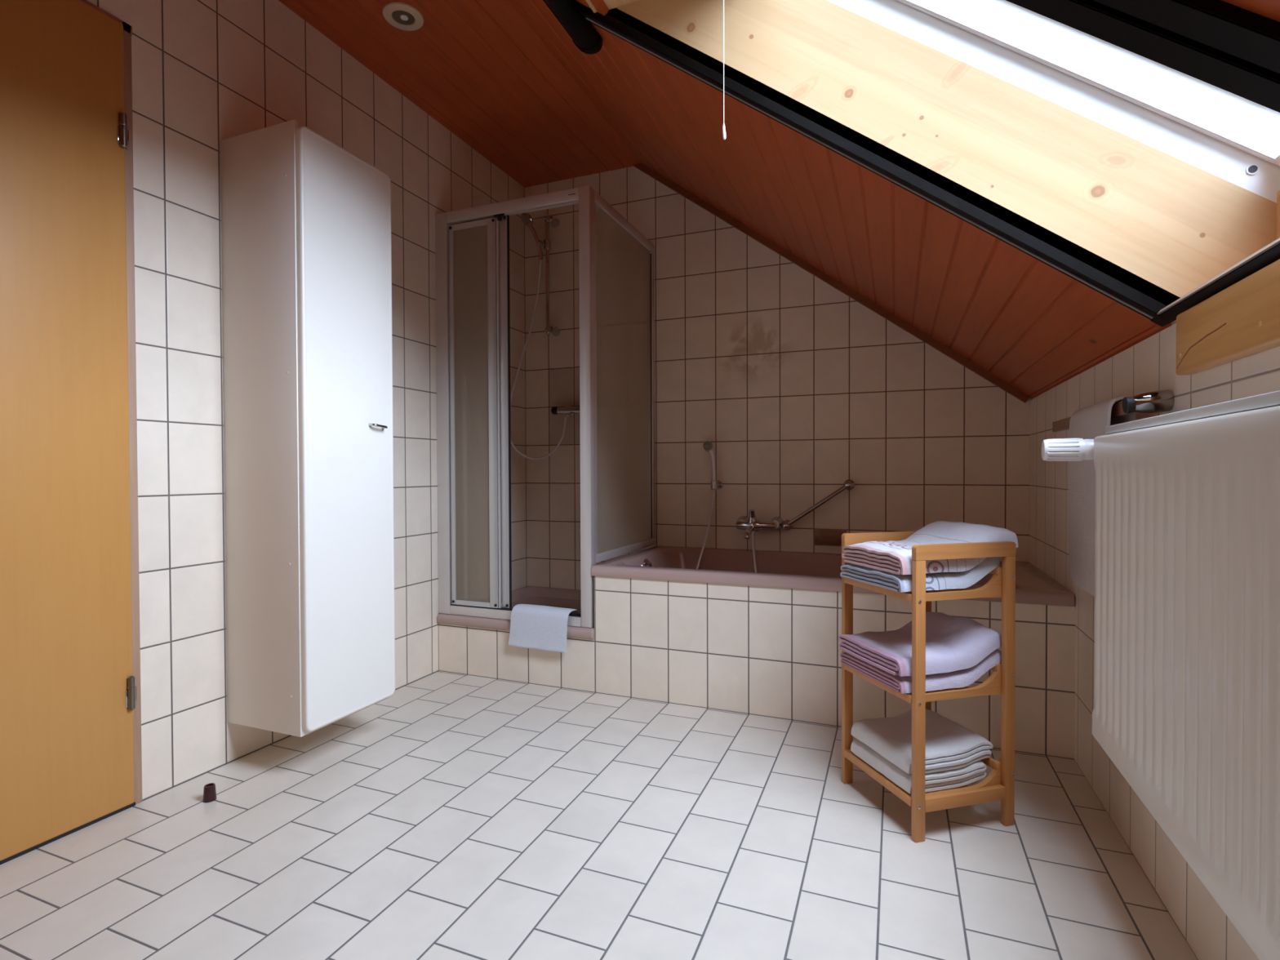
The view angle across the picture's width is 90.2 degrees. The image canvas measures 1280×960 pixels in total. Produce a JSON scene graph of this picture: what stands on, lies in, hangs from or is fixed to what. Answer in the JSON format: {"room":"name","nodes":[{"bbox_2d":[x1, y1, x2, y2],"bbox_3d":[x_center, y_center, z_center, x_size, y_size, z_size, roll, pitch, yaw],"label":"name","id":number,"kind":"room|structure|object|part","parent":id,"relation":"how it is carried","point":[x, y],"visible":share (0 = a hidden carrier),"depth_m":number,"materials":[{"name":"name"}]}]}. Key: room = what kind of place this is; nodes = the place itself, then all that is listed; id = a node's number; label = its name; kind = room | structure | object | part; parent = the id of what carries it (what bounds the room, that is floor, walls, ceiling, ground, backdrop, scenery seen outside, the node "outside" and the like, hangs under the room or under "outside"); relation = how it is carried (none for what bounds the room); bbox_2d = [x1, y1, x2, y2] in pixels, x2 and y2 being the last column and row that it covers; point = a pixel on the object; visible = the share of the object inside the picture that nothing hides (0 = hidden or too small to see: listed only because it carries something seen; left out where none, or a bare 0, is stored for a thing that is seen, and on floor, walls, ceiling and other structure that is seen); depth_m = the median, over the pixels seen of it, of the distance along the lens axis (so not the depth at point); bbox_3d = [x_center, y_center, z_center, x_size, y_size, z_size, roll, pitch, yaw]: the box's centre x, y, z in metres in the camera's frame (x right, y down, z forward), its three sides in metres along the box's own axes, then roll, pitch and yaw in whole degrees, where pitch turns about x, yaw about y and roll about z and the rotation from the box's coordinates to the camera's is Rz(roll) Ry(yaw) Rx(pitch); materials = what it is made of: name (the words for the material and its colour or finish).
{"room":"bathroom","nodes":[
{"label":"bathroom","id":0,"kind":"room"},
{"bbox_2d":[87,0,526,800],"bbox_3d":[-1.421,-0.370,1.601,0.120,2.445,4.023,0,1,22],"label":"wall","id":1,"kind":"structure","parent":0,"point":[206,73],"depth_m":1.90,"materials":[{"name":"tile"}]},
{"bbox_2d":[0,0,142,864],"bbox_3d":[-1.486,-0.160,1.251,0.039,2.035,0.919,0,1,22],"label":"door","id":2,"kind":"structure","parent":1,"relation":"in","point":[71,754],"depth_m":1.52,"materials":[{"name":"brown wood"}]},
{"bbox_3d":[-1.498,-0.160,1.256,0.014,2.035,0.919,0,1,22],"label":"frame","id":3,"kind":"part","parent":2,"relation":"part of","materials":[{"name":"brown wood"}]},
{"bbox_3d":[-1.330,-0.880,1.640,0.016,0.050,0.029,0,1,22],"label":"hinge plate","id":4,"kind":"part","parent":2,"relation":"part of","materials":[{"name":"silver metal"}]},
{"bbox_3d":[-1.325,0.564,1.660,0.016,0.050,0.029,0,1,22],"label":"hinge plate","id":5,"kind":"part","parent":2,"relation":"part of","materials":[{"name":"silver metal"}]},
{"bbox_2d":[219,120,395,737],"bbox_3d":[-1.012,-0.141,1.994,0.346,1.726,0.353,0,1,22],"label":"tall cabinet","id":6,"kind":"object","parent":1,"relation":"attached to","point":[306,250],"visible":1,"depth_m":1.86,"materials":[{"name":"white plastic"}]},
{"bbox_3d":[-0.882,-0.141,1.944,0.020,1.706,0.344,0,1,22],"label":"cabinet door","id":7,"kind":"part","parent":6,"relation":"part of","materials":[{"name":"white paint"}]},
{"bbox_3d":[-0.828,-0.171,2.024,0.026,0.014,0.063,0,1,22],"label":"handle","id":8,"kind":"part","parent":6,"relation":"part of","materials":[{"name":"silver metal"}]},
{"bbox_2d":[278,0,640,187],"bbox_3d":[-1.054,-1.557,1.436,0.680,0.030,4.023,0,1,22],"label":"ceiling","id":9,"kind":"structure","parent":0,"point":[474,67],"depth_m":2.48,"materials":[{"name":"brown wood"}]},
{"bbox_2d":[382,2,423,31],"bbox_3d":[-0.792,-1.548,2.138,0.130,0.008,0.130,0,1,22],"label":"recessed light","id":10,"kind":"object","parent":9,"relation":"in","point":[403,16],"visible":1,"depth_m":2.13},
{"bbox_3d":[-0.790,-1.547,2.139,0.026,0.005,0.026,-1,1,-31],"label":"bulb","id":11,"kind":"part","parent":10,"relation":"part of","materials":[{"name":"white glass"}]},
{"bbox_2d":[0,671,1197,959],"bbox_3d":[-0.199,0.895,1.130,2.703,0.080,4.223,0,1,22],"label":"floor","id":12,"kind":"structure","parent":0,"point":[449,815],"depth_m":1.44,"materials":[{"name":"tile"}]},
{"bbox_2d":[202,782,216,802],"bbox_3d":[-1.144,0.831,1.696,0.030,0.040,0.030,0,1,22],"label":"door stop","id":13,"kind":"object","parent":12,"relation":"on","point":[209,791],"visible":1,"depth_m":1.69,"materials":[{"name":"red plastic"}]},
{"bbox_2d":[841,530,1015,842],"bbox_3d":[0.738,0.497,1.667,0.286,0.695,0.308,0,1,-15],"label":"rack","id":14,"kind":"object","parent":12,"relation":"on","point":[999,784],"visible":0.69,"depth_m":1.55,"materials":[{"name":"brown wood"}]},
{"bbox_3d":[0.577,0.513,1.775,0.027,0.660,0.016,0,1,-15],"label":"leg","id":15,"kind":"part","parent":14,"relation":"part of","materials":[{"name":"brown wood"}]},
{"bbox_3d":[0.700,0.165,1.804,0.284,0.035,0.016,0,1,-15],"label":"rail","id":16,"kind":"part","parent":14,"relation":"part of","materials":[{"name":"brown wood"}]},
{"bbox_3d":[0.652,0.517,1.495,0.027,0.660,0.016,0,1,-15],"label":"leg","id":17,"kind":"part","parent":14,"relation":"part of","materials":[{"name":"brown wood"}]},
{"bbox_2d":[850,738,986,794],"bbox_3d":[0.717,0.720,1.663,0.227,0.054,0.251,0,1,-15],"label":"folded towel","id":18,"kind":"object","parent":14,"relation":"on","point":[958,777],"visible":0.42,"depth_m":1.56,"materials":[{"name":"white fabric"}]},
{"bbox_2d":[851,708,993,773],"bbox_3d":[0.728,0.672,1.666,0.247,0.063,0.247,0,1,-15],"label":"folded towel","id":19,"kind":"object","parent":18,"relation":"on","point":[949,745],"visible":0.84,"depth_m":1.61,"materials":[{"name":"white fabric"}]},
{"bbox_2d":[840,556,999,592],"bbox_3d":[0.717,0.222,1.655,0.286,0.086,0.258,0,1,-15],"label":"folded towel","id":20,"kind":"object","parent":14,"relation":"on","point":[961,580],"visible":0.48,"depth_m":1.55,"materials":[{"name":"white fabric"}]},
{"bbox_2d":[841,520,1017,574],"bbox_3d":[0.743,0.169,1.661,0.336,0.109,0.258,0,1,-15],"label":"folded towel","id":21,"kind":"object","parent":20,"relation":"on","point":[894,557],"visible":0.7,"depth_m":1.60,"materials":[{"name":"white fabric"}]},
{"bbox_2d":[840,648,1001,693],"bbox_3d":[0.724,0.461,1.662,0.296,0.086,0.261,0,1,-15],"label":"folded towel","id":22,"kind":"object","parent":14,"relation":"on","point":[962,677],"visible":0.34,"depth_m":1.56,"materials":[{"name":"purple fabric"}]},
{"bbox_2d":[838,612,1001,676],"bbox_3d":[0.720,0.415,1.661,0.296,0.100,0.267,0,1,-15],"label":"folded towel","id":23,"kind":"object","parent":22,"relation":"on","point":[953,643],"visible":0.83,"depth_m":1.60,"materials":[{"name":"fabric"}]},
{"bbox_3d":[0.825,0.511,1.842,0.027,0.660,0.016,0,1,-15],"label":"leg","id":24,"kind":"part","parent":14,"relation":"part of","materials":[{"name":"brown wood"}]},
{"bbox_2d":[924,758,1000,796],"bbox_3d":[0.735,0.729,1.670,0.274,0.081,0.274,0,1,-15],"label":"shelf","id":25,"kind":"object","parent":14,"relation":"attached to","point":[993,780],"depth_m":1.56,"materials":[{"name":"brown wood"}]},
{"bbox_3d":[0.775,0.168,1.524,0.284,0.035,0.016,0,1,-15],"label":"rail","id":26,"kind":"part","parent":14,"relation":"part of","materials":[{"name":"brown wood"}]},
{"bbox_2d":[925,564,1001,601],"bbox_3d":[0.733,0.247,1.664,0.274,0.081,0.274,0,1,-15],"label":"shelf","id":27,"kind":"object","parent":14,"relation":"attached to","point":[993,588],"depth_m":1.55,"materials":[{"name":"brown wood"}]},
{"bbox_2d":[925,662,1001,702],"bbox_3d":[0.734,0.486,1.667,0.274,0.081,0.274,0,1,-15],"label":"shelf","id":28,"kind":"object","parent":14,"relation":"attached to","point":[993,685],"depth_m":1.55,"materials":[{"name":"brown wood"}]},
{"bbox_3d":[0.777,0.764,1.532,0.230,0.030,0.016,0,1,-15],"label":"foot rail","id":29,"kind":"part","parent":14,"relation":"part of","materials":[{"name":"brown wood"}]},
{"bbox_3d":[0.901,0.515,1.562,0.027,0.660,0.016,0,1,-15],"label":"leg","id":30,"kind":"part","parent":14,"relation":"part of","materials":[{"name":"brown wood"}]},
{"bbox_2d":[438,576,1075,759],"bbox_3d":[0.216,0.606,2.364,2.353,0.460,0.030,0,1,22],"label":"bathtub surround","id":31,"kind":"structure","parent":0,"point":[766,651],"depth_m":2.26,"materials":[{"name":"tile"}]},
{"bbox_2d":[436,586,594,639],"bbox_3d":[-0.398,0.640,2.976,0.756,0.124,0.736,0,1,22],"label":"shower tray","id":32,"kind":"object","parent":31,"relation":"on","point":[531,595],"visible":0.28,"depth_m":3.15,"materials":[{"name":"pink enamel"}]},
{"bbox_2d":[508,604,579,653],"bbox_3d":[-0.389,0.599,2.604,0.283,0.168,0.103,0,1,22],"label":"bath mat","id":33,"kind":"object","parent":32,"relation":"hanging from","point":[539,627],"visible":0.98,"depth_m":2.56,"materials":[{"name":"white fabric"}]},
{"bbox_2d":[435,185,655,627],"bbox_3d":[-0.405,-0.289,2.972,0.744,1.732,0.722,0,1,22],"label":"shower enclosure","id":34,"kind":"object","parent":32,"relation":"on","point":[491,215],"visible":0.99,"depth_m":2.68,"materials":[{"name":"white metal"}]},
{"bbox_3d":[-0.707,-0.278,2.716,0.237,1.632,0.014,0,1,22],"label":"sliding door","id":35,"kind":"part","parent":34,"relation":"part of","materials":[{"name":"clear glass"}]},
{"bbox_3d":[-0.656,-0.282,2.713,0.232,1.640,0.014,0,1,22],"label":"sliding door","id":36,"kind":"part","parent":34,"relation":"part of","materials":[{"name":"clear glass"}]},
{"bbox_3d":[-0.529,-1.127,2.639,0.635,0.047,0.036,0,1,22],"label":"header rail","id":37,"kind":"part","parent":34,"relation":"part of","materials":[{"name":"white metal"}]},
{"bbox_3d":[-0.523,0.563,2.663,0.635,0.038,0.036,0,1,22],"label":"rail","id":38,"kind":"part","parent":34,"relation":"part of","materials":[{"name":"white metal"}]},
{"bbox_3d":[-0.207,-0.284,2.530,0.048,1.732,0.048,0,1,22],"label":"corner post","id":39,"kind":"part","parent":34,"relation":"part of","materials":[{"name":"white metal"}]},
{"bbox_3d":[-0.065,-0.413,2.860,0.028,1.483,0.674,0,1,22],"label":"panel frame","id":40,"kind":"part","parent":34,"relation":"part of","materials":[{"name":"white metal"}]},
{"bbox_2d":[591,545,1075,606],"bbox_3d":[0.688,0.522,2.541,1.605,0.380,0.730,0,1,22],"label":"bathtub","id":41,"kind":"object","parent":31,"relation":"on","point":[810,571],"visible":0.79,"depth_m":2.47,"materials":[{"name":"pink ceramic"}]},
{"bbox_3d":[0.036,0.379,2.804,0.028,0.063,0.064,0,1,22],"label":"overflow knob","id":42,"kind":"part","parent":41,"relation":"part of","materials":[{"name":"silver metal"}]},
{"bbox_2d":[524,166,1031,589],"bbox_3d":[0.485,-0.397,3.057,2.573,2.445,0.100,0,1,22],"label":"wall","id":43,"kind":"structure","parent":0,"point":[799,389],"depth_m":3.02,"materials":[{"name":"tile"}]},
{"bbox_2d":[537,214,559,336],"bbox_3d":[-0.474,-1.067,3.321,0.058,0.619,0.123,0,1,41],"label":"shower rail","id":44,"kind":"object","parent":43,"relation":"attached to","point":[554,222],"visible":1,"depth_m":3.31,"materials":[{"name":"silver metal"}]},
{"bbox_2d":[520,213,542,259],"bbox_3d":[-0.557,-1.252,3.273,0.110,0.228,0.067,0,1,5],"label":"shower","id":45,"kind":"object","parent":44,"relation":"attached to","point":[526,218],"visible":0.99,"depth_m":3.28,"materials":[{"name":"silver metal"}]},
{"bbox_3d":[-0.539,-1.229,3.286,0.078,0.181,0.022,0,1,-14],"label":"handle","id":46,"kind":"part","parent":45,"relation":"part of","materials":[{"name":"silver metal"}]},
{"bbox_2d":[510,259,566,459],"bbox_3d":[-0.532,-0.620,3.290,0.305,1.034,0.067,0,1,-7],"label":"shower hose","id":47,"kind":"object","parent":45,"relation":"hanging from","point":[540,260],"visible":0.81,"depth_m":3.29,"materials":[{"name":"metal"}]},
{"bbox_2d":[551,404,599,417],"bbox_3d":[-0.326,-0.359,3.287,0.258,0.061,0.080,0,1,22],"label":"shower mixer","id":48,"kind":"object","parent":43,"relation":"attached to","point":[568,411],"visible":0.62,"depth_m":3.27,"materials":[{"name":"silver metal"}]},
{"bbox_3d":[-0.438,-0.360,3.310,0.033,0.039,0.039,0,1,22],"label":"temperature knob","id":49,"kind":"part","parent":48,"relation":"part of","materials":[{"name":"black plastic"}]},
{"bbox_2d":[702,440,722,489],"bbox_3d":[0.351,-0.070,3.024,0.096,0.229,0.050,-1,1,-35],"label":"shower","id":50,"kind":"object","parent":43,"relation":"attached to","point":[708,446],"visible":1,"depth_m":3.00,"materials":[{"name":"silver metal"}]},
{"bbox_3d":[0.342,-0.061,3.008,0.038,0.175,0.018,-1,1,-31],"label":"handle","id":51,"kind":"part","parent":50,"relation":"part of","materials":[{"name":"white plastic"}]},
{"bbox_2d":[695,490,757,573],"bbox_3d":[0.362,0.361,2.876,0.325,0.616,0.273,0,1,22],"label":"hose","id":52,"kind":"object","parent":50,"relation":"hanging from","point":[713,491],"visible":0.52,"depth_m":3.01,"materials":[{"name":"metal"}]},
{"bbox_2d":[735,509,783,539],"bbox_3d":[0.531,0.200,2.904,0.223,0.132,0.167,0,1,22],"label":"tap","id":53,"kind":"object","parent":43,"relation":"attached to","point":[750,523],"visible":0.99,"depth_m":2.91,"materials":[{"name":"silver metal"}]},
{"bbox_3d":[0.493,0.235,2.884,0.028,0.061,0.101,0,1,25],"label":"spout","id":54,"kind":"part","parent":53,"relation":"part of","materials":[{"name":"silver metal"}]},
{"bbox_3d":[0.517,0.168,2.933,0.048,0.069,0.053,0,1,22],"label":"lever","id":55,"kind":"part","parent":53,"relation":"part of","materials":[{"name":"silver metal"}]},
{"bbox_2d":[782,479,854,529],"bbox_3d":[0.791,0.115,2.852,0.317,0.234,0.067,0,1,22],"label":"grab rail","id":56,"kind":"object","parent":43,"relation":"attached to","point":[848,484],"visible":1,"depth_m":2.83,"materials":[{"name":"silver metal"}]},
{"bbox_2d":[814,528,846,546],"bbox_3d":[0.843,0.258,2.835,0.138,0.074,0.065,0,1,22],"label":"soap dish","id":57,"kind":"object","parent":43,"relation":"attached to","point":[833,537],"visible":0.88,"depth_m":2.85,"materials":[{"name":"brown ceramic"}]},
{"bbox_2d":[816,536,841,544],"bbox_3d":[0.842,0.271,2.832,0.124,0.034,0.058,0,1,22],"label":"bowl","id":58,"kind":"object","parent":57,"relation":"on","point":[820,540],"depth_m":2.82,"materials":[{"name":"brown ceramic"}]},
{"bbox_2d":[632,163,1030,403],"bbox_3d":[0.756,-0.958,2.876,1.738,1.291,0.018,0,1,22],"label":"trim","id":59,"kind":"structure","parent":43,"relation":"attached to","point":[1001,384],"depth_m":2.81,"materials":[{"name":"brown wood"}]},
{"bbox_2d":[506,0,1279,398],"bbox_3d":[0.077,-0.913,0.992,1.751,1.302,4.023,0,1,22],"label":"ceiling","id":60,"kind":"structure","parent":0,"point":[1028,323],"depth_m":1.91,"materials":[{"name":"brown wood"}]},
{"bbox_2d":[586,0,640,13],"bbox_3d":[-0.039,-1.220,1.279,0.432,0.025,0.652,0,1,22],"label":"lining","id":61,"kind":"object","parent":60,"relation":"attached to","point":[611,4],"visible":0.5,"depth_m":1.62,"materials":[{"name":"brown wood"}]},
{"bbox_2d":[542,0,1279,326],"bbox_3d":[0.277,-0.798,1.182,1.367,0.998,0.935,0,1,22],"label":"window frame","id":62,"kind":"structure","parent":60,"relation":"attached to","point":[1231,48],"depth_m":0.85,"materials":[{"name":"black metal"}]},
{"bbox_3d":[0.154,-0.783,0.812,1.306,0.970,0.088,0,1,22],"label":"rail","id":63,"kind":"part","parent":62,"relation":"part of","materials":[{"name":"black metal"}]},
{"bbox_3d":[0.883,-0.312,0.901,0.031,0.029,0.782,0,1,22],"label":"rail","id":64,"kind":"part","parent":62,"relation":"part of","materials":[{"name":"black metal"}]},
{"bbox_2d":[608,0,1276,325],"bbox_3d":[0.531,-0.757,1.425,1.362,0.910,0.030,0,1,22],"label":"lining","id":65,"kind":"object","parent":60,"relation":"attached to","point":[1176,225],"visible":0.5,"depth_m":1.33,"materials":[{"name":"brown wood"}]},
{"bbox_2d":[826,0,1279,203],"bbox_3d":[0.615,-0.924,1.021,1.235,0.985,0.772,0,1,22],"label":"window","id":66,"kind":"structure","parent":60,"relation":"attached to","point":[1233,138],"depth_m":1.25,"materials":[{"name":"white glass"}]},
{"bbox_2d":[722,0,725,139],"bbox_3d":[0.148,-1.008,1.207,0.009,0.683,0.612,0,1,22],"label":"pull cord","id":67,"kind":"object","parent":66,"relation":"hanging from","point":[723,126],"visible":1,"depth_m":1.25,"materials":[{"name":"white fabric"}]},
{"bbox_3d":[0.163,-1.023,1.245,0.001,0.653,0.001,0,1,22],"label":"cord","id":68,"kind":"part","parent":67,"relation":"part of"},
{"bbox_3d":[0.627,-0.939,1.016,1.071,0.819,0.646,0,1,22],"label":"sash","id":69,"kind":"part","parent":66,"relation":"part of","materials":[{"name":"white paint"}]},
{"bbox_2d":[1028,323,1279,959],"bbox_3d":[0.937,0.282,0.665,0.250,1.150,4.223,0,1,22],"label":"wall","id":70,"kind":"structure","parent":0,"point":[1149,365],"depth_m":1.47,"materials":[{"name":"tile"}]},
{"bbox_2d":[1052,389,1174,431],"bbox_3d":[1.128,-0.159,1.571,0.077,0.045,0.705,0,1,22],"label":"towel rail","id":71,"kind":"object","parent":70,"relation":"attached to","point":[1159,401],"visible":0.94,"depth_m":1.26,"materials":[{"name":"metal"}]},
{"bbox_2d":[1067,396,1136,596],"bbox_3d":[1.070,0.045,1.477,0.073,0.448,0.315,0,1,22],"label":"hanging towel","id":72,"kind":"object","parent":71,"relation":"hanging from","point":[1090,422],"visible":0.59,"depth_m":1.49,"materials":[{"name":"white fabric"}]},
{"bbox_2d":[1040,390,1279,959],"bbox_3d":[0.768,0.220,0.764,0.190,0.642,1.286,0,1,18],"label":"radiator","id":73,"kind":"object","parent":70,"relation":"attached to","point":[1187,648],"visible":1,"depth_m":0.86,"materials":[{"name":"white enamelled metal"},{"name":"white plastic"}]},
{"bbox_2d":[1105,390,1279,435],"bbox_3d":[0.763,-0.081,0.726,0.083,0.040,1.217,0,1,22],"label":"grille","id":74,"kind":"object","parent":73,"relation":"attached to","point":[1271,399],"depth_m":0.88,"materials":[{"name":"white metal"}]},
{"bbox_2d":[1175,258,1279,375],"bbox_3d":[0.727,-0.235,0.510,0.028,0.110,1.394,0,1,22],"label":"board","id":75,"kind":"object","parent":70,"relation":"attached to","point":[1242,320],"visible":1,"depth_m":0.97,"materials":[{"name":"brown wood"}]},
{"bbox_2d":[1276,190,1279,239],"bbox_3d":[1.051,-0.397,0.854,0.030,0.243,0.652,0,1,22],"label":"window frame","id":76,"kind":"structure","parent":0,"point":[1278,192],"depth_m":1.16,"materials":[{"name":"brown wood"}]}
]}

